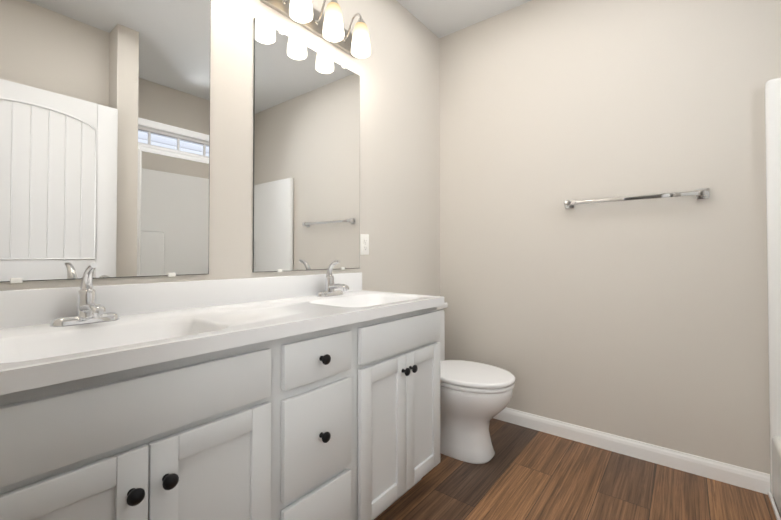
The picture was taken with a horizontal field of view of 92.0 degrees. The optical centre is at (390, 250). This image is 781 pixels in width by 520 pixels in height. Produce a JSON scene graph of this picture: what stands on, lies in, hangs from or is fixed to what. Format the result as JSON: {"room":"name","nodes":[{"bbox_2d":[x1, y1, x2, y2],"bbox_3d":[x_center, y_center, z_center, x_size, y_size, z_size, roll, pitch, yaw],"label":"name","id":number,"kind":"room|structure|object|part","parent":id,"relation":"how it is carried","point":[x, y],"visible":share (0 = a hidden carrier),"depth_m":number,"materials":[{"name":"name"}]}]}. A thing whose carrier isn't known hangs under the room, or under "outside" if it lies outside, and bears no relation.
{"room":"bathroom","nodes":[
{"label":"bathroom","id":0,"kind":"room"},
{"bbox_2d":[0,0,439,295],"bbox_3d":[-0.825,-0.251,1.381,0.130,2.720,3.967,-1,-1,38],"label":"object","id":1,"kind":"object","parent":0,"point":[105,135],"depth_m":1.46,"materials":[{"name":"beige paint"}]},
{"bbox_3d":[-0.376,-0.444,1.858,0.008,1.092,0.659,-1,-1,38],"label":"mirror","id":2,"kind":"part","parent":1,"relation":"part of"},
{"bbox_2d":[260,0,370,57],"bbox_3d":[-0.304,-1.117,1.810,0.192,0.220,0.600,-1,-1,38],"label":"sconce","id":3,"kind":"object","parent":1,"relation":"attached to","point":[328,26],"visible":1,"depth_m":1.81,"materials":[{"name":"white glass"}]},
{"bbox_3d":[-0.386,-1.085,1.633,0.102,0.150,0.102,-1,-1,38],"label":"lamp shade","id":4,"kind":"part","parent":3,"relation":"part of","materials":[{"name":"white glass"}]},
{"bbox_3d":[-0.315,-1.168,1.819,0.127,0.119,0.026,-1,-1,38],"label":"arm","id":5,"kind":"part","parent":3,"relation":"part of"},
{"bbox_3d":[-0.269,-1.083,1.782,0.102,0.150,0.102,-1,-1,38],"label":"lamp shade","id":6,"kind":"part","parent":3,"relation":"part of","materials":[{"name":"white glass"}]},
{"bbox_3d":[-0.198,-1.165,1.969,0.127,0.119,0.026,-1,-1,38],"label":"arm","id":7,"kind":"part","parent":3,"relation":"part of"},
{"bbox_3d":[-0.152,-1.080,1.932,0.102,0.150,0.102,-1,-1,38],"label":"lamp shade","id":8,"kind":"part","parent":3,"relation":"part of","materials":[{"name":"white glass"}]},
{"bbox_2d":[360,234,368,254],"bbox_3d":[-0.146,-0.032,2.147,0.008,0.117,0.070,-1,-1,38],"label":"duplex electrical outlet","id":9,"kind":"object","parent":1,"relation":"attached to","point":[364,244],"visible":1,"depth_m":2.14,"materials":[{"name":"white plastic"}]},
{"bbox_2d":[397,0,531,37],"bbox_3d":[0.204,-1.663,0.595,2.744,0.080,3.967,-1,-1,38],"label":"ceiling","id":10,"kind":"structure","parent":0,"point":[440,18],"depth_m":2.52,"materials":[{"name":"white paint"}]},
{"bbox_2d":[374,418,780,519],"bbox_3d":[0.204,1.127,0.555,2.744,0.060,3.967,-1,-1,38],"label":"floor","id":11,"kind":"structure","parent":0,"point":[524,473],"depth_m":1.75,"materials":[{"name":"wood"}]},
{"bbox_2d":[0,260,443,519],"bbox_3d":[-0.434,0.573,1.319,0.561,1.070,1.562,-1,-1,38],"label":"bathroom vanity","id":12,"kind":"object","parent":11,"relation":"on","point":[307,397],"visible":1,"depth_m":1.03,"materials":[{"name":"white wood"}]},
{"bbox_3d":[-0.619,0.698,0.695,0.019,0.558,0.301,-1,-1,38],"label":"door","id":13,"kind":"part","parent":12,"relation":"part of","materials":[{"name":"white wood"}]},
{"bbox_3d":[-0.525,0.504,0.775,0.033,0.033,0.033,-1,-1,38],"label":"knob","id":14,"kind":"part","parent":12,"relation":"part of","materials":[{"name":"black metal"}]},
{"bbox_3d":[-0.485,0.505,0.827,0.033,0.033,0.033,-1,-1,38],"label":"knob","id":15,"kind":"part","parent":12,"relation":"part of","materials":[{"name":"black metal"}]},
{"bbox_2d":[0,272,361,328],"bbox_3d":[-0.646,0.165,1.491,0.021,0.101,1.562,-1,-1,38],"label":"backsplash","id":16,"kind":"structure","parent":12,"relation":"on","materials":[{"name":"white stone"}]},
{"bbox_3d":[-0.432,0.702,0.934,0.019,0.558,0.301,-1,-1,38],"label":"door","id":17,"kind":"part","parent":12,"relation":"part of","materials":[{"name":"white wood"}]},
{"bbox_2d":[0,290,443,394],"bbox_3d":[-0.441,0.271,1.329,0.542,0.118,1.562,-1,-1,38],"label":"countertop","id":18,"kind":"structure","parent":12,"relation":"on","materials":[{"name":"white stone"}]},
{"bbox_2d":[50,263,119,326],"bbox_3d":[-0.837,0.121,1.057,0.146,0.174,0.158,-1,-1,38],"label":"faucet","id":19,"kind":"object","parent":18,"relation":"on","point":[89,313],"depth_m":1.06,"materials":[{"name":"silver metal"}]},
{"bbox_2d":[316,260,348,296],"bbox_3d":[-0.257,0.132,1.797,0.146,0.174,0.158,-1,-1,38],"label":"faucet","id":20,"kind":"object","parent":18,"relation":"on","point":[330,291],"depth_m":1.80,"materials":[{"name":"silver metal"}]},
{"bbox_3d":[-0.226,0.869,1.194,0.019,0.230,0.277,-1,-1,38],"label":"drawer","id":21,"kind":"part","parent":12,"relation":"part of","materials":[{"name":"white wood"}]},
{"bbox_3d":[-0.226,0.584,1.198,0.019,0.292,0.277,-1,-1,38],"label":"drawer","id":22,"kind":"part","parent":12,"relation":"part of","materials":[{"name":"white wood"}]},
{"bbox_3d":[-0.226,0.343,1.201,0.019,0.133,0.277,-1,-1,38],"label":"drawer","id":23,"kind":"part","parent":12,"relation":"part of","materials":[{"name":"white wood"}]},
{"bbox_3d":[-0.206,0.584,1.182,0.033,0.033,0.033,-1,-1,38],"label":"knob","id":24,"kind":"part","parent":12,"relation":"part of","materials":[{"name":"black metal"}]},
{"bbox_3d":[-0.206,0.343,1.185,0.033,0.033,0.033,-1,-1,38],"label":"knob","id":25,"kind":"part","parent":12,"relation":"part of","materials":[{"name":"black metal"}]},
{"bbox_3d":[-0.027,0.709,1.451,0.019,0.558,0.272,-1,-1,38],"label":"door","id":26,"kind":"part","parent":12,"relation":"part of","materials":[{"name":"white wood"}]},
{"bbox_3d":[0.063,0.491,1.526,0.033,0.033,0.033,-1,-1,38],"label":"knob","id":27,"kind":"part","parent":12,"relation":"part of","materials":[{"name":"black metal"}]},
{"bbox_3d":[0.095,0.491,1.567,0.033,0.033,0.033,-1,-1,38],"label":"knob","id":28,"kind":"part","parent":12,"relation":"part of","materials":[{"name":"black metal"}]},
{"bbox_3d":[0.143,0.712,1.667,0.019,0.558,0.272,-1,-1,38],"label":"door","id":29,"kind":"part","parent":12,"relation":"part of","materials":[{"name":"white wood"}]},
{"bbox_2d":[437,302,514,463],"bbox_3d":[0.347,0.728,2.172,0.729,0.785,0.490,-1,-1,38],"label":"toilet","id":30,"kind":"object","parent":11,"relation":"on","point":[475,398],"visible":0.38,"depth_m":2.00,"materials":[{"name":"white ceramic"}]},
{"bbox_3d":[0.141,0.558,2.336,0.193,0.360,0.470,-1,-1,38],"label":"tank","id":31,"kind":"part","parent":30,"relation":"part of","materials":[{"name":"white ceramic"}]},
{"bbox_3d":[0.144,0.357,2.337,0.212,0.040,0.490,-1,-1,38],"label":"tank lid","id":32,"kind":"part","parent":30,"relation":"part of","materials":[{"name":"white ceramic"}]},
{"bbox_3d":[0.411,0.922,2.120,0.542,0.394,0.370,-1,-1,38],"label":"bowl","id":33,"kind":"part","parent":30,"relation":"part of","materials":[{"name":"white ceramic"}]},
{"bbox_3d":[0.434,0.712,2.105,0.501,0.022,0.384,-1,-1,38],"label":"seat","id":34,"kind":"part","parent":30,"relation":"part of","materials":[{"name":"white ceramic"}]},
{"bbox_3d":[0.435,0.686,2.104,0.505,0.026,0.392,-1,-1,38],"label":"lid","id":35,"kind":"part","parent":30,"relation":"part of","materials":[{"name":"white ceramic"}]},
{"bbox_2d":[765,77,780,516],"bbox_3d":[1.596,0.159,0.942,0.767,1.888,1.416,-1,-1,38],"label":"shower","id":36,"kind":"object","parent":11,"relation":"on","point":[773,140],"visible":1,"depth_m":1.69,"materials":[{"name":"white plastic"}]},
{"bbox_2d":[440,0,780,473],"bbox_3d":[1.391,-0.241,2.089,2.744,2.720,0.120,-1,-1,38],"label":"wall","id":37,"kind":"structure","parent":0,"point":[644,320],"depth_m":2.11,"materials":[{"name":"grey paint"}]},
{"bbox_2d":[493,407,769,494],"bbox_3d":[1.048,1.077,2.253,1.738,0.089,0.014,-1,-1,38],"label":"baseboard","id":38,"kind":"structure","parent":37,"relation":"attached to","point":[750,479],"depth_m":2.00,"materials":[{"name":"white wood"}]},
{"bbox_2d":[564,188,708,208],"bbox_3d":[1.295,-0.278,2.046,0.665,0.052,0.066,-1,-1,38],"label":"towel rail","id":39,"kind":"object","parent":37,"relation":"attached to","point":[702,193],"visible":1,"depth_m":1.98,"materials":[{"name":"silver metal"}]},
{"bbox_3d":[1.054,-0.276,2.235,0.052,0.052,0.066,-1,-1,38],"label":"post","id":40,"kind":"part","parent":39,"relation":"part of","materials":[{"name":"silver metal"}]},
{"bbox_3d":[1.536,-0.281,1.857,0.052,0.052,0.066,-1,-1,38],"label":"post","id":41,"kind":"part","parent":39,"relation":"part of","materials":[{"name":"silver metal"}]},
{"bbox_2d":[768,491,780,519],"bbox_3d":[1.288,1.096,1.161,0.011,0.020,1.404,-1,-1,38],"label":"trim","id":42,"kind":"structure","parent":37,"relation":"attached to","point":[775,510],"depth_m":1.61,"materials":[{"name":"white wood"}]}
]}

